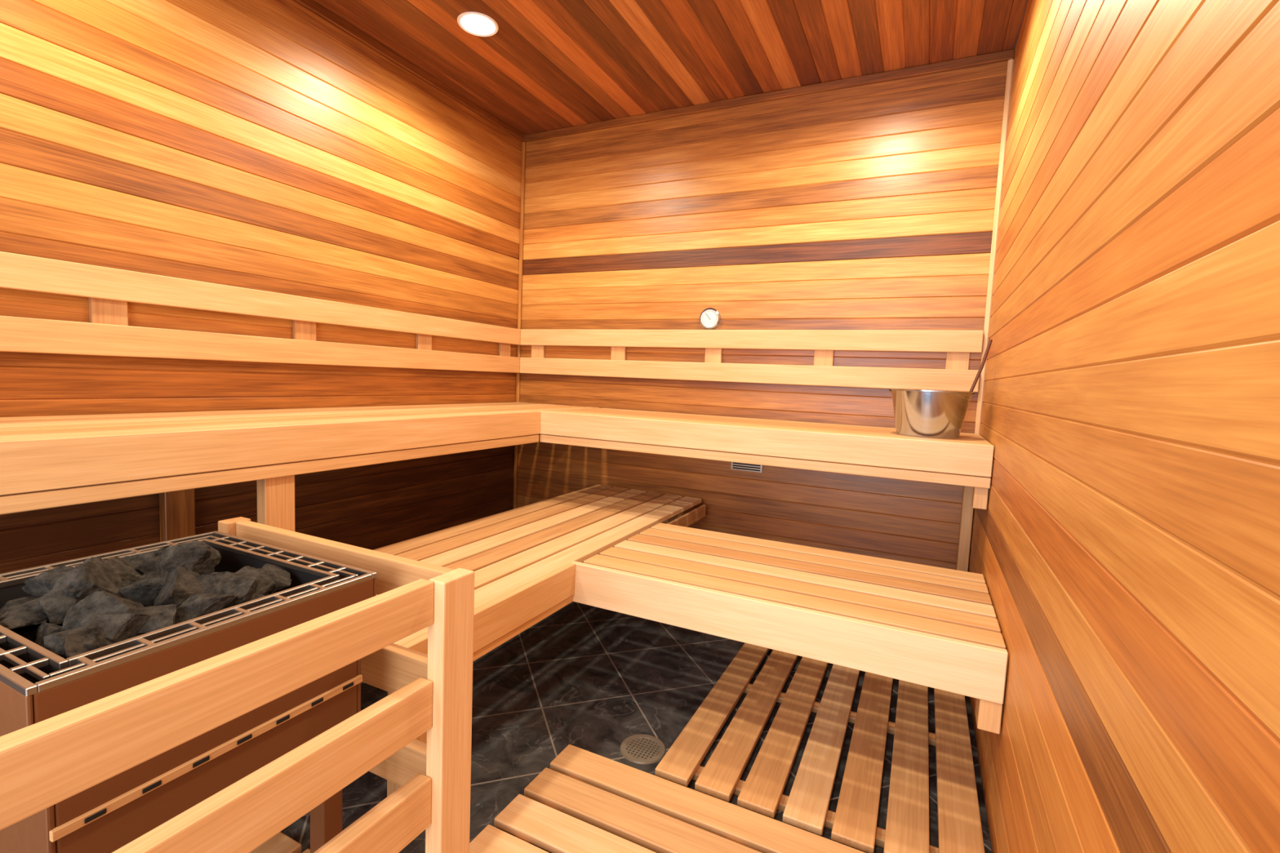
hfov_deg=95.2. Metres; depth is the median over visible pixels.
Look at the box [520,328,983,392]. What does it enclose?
backrest
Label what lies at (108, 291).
backrest
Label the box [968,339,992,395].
ladle
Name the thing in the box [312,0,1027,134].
ceiling
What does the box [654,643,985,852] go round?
duckboard
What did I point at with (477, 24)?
recessed light
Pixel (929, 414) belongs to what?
bucket
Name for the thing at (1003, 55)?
trim
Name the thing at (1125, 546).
wall
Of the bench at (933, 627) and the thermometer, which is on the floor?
the bench at (933, 627)
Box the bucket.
[888,388,973,439]
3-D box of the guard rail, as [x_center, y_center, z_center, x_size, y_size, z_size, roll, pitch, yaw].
[-0.886,0.622,0.844,0.741,0.693,1.025,5,5,26]
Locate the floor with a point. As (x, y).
(590, 678)
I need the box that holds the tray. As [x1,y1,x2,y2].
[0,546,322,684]
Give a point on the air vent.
(734, 465)
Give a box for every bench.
[0,402,994,571]
[373,484,1008,796]
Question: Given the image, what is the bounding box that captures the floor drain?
[619,734,666,764]
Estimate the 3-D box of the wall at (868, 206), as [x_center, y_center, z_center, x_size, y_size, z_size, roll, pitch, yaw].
[0.372,-0.376,2.973,2.506,2.432,0.060,5,5,26]
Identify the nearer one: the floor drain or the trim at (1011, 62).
the floor drain
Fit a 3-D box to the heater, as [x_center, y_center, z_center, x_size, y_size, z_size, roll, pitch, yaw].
[-0.834,0.564,1.008,0.511,0.705,0.472,5,5,26]
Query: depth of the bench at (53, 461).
1.91 m
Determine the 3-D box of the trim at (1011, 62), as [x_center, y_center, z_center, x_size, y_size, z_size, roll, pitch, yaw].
[1.425,-0.267,2.422,0.020,2.396,0.020,5,5,26]
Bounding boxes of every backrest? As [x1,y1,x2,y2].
[0,251,520,373]
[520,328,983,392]
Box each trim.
[293,0,524,141]
[512,141,525,509]
[523,48,1014,142]
[974,58,1013,435]
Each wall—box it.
[0,0,522,573]
[516,60,1008,569]
[967,0,1279,852]
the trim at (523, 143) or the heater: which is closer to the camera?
the heater
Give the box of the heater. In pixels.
[0,530,376,852]
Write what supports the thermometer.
attached to the wall at (868, 206)
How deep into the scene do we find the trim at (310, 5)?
2.56 m
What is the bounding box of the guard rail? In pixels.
[0,516,475,852]
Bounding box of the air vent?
[730,462,763,472]
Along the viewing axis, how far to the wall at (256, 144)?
2.05 m
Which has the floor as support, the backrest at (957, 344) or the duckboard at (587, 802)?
the duckboard at (587, 802)
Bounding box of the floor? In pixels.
[280,601,991,852]
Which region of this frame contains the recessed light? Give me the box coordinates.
[457,11,498,36]
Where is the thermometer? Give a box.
[699,307,720,329]
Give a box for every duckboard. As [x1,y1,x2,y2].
[469,744,865,852]
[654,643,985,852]

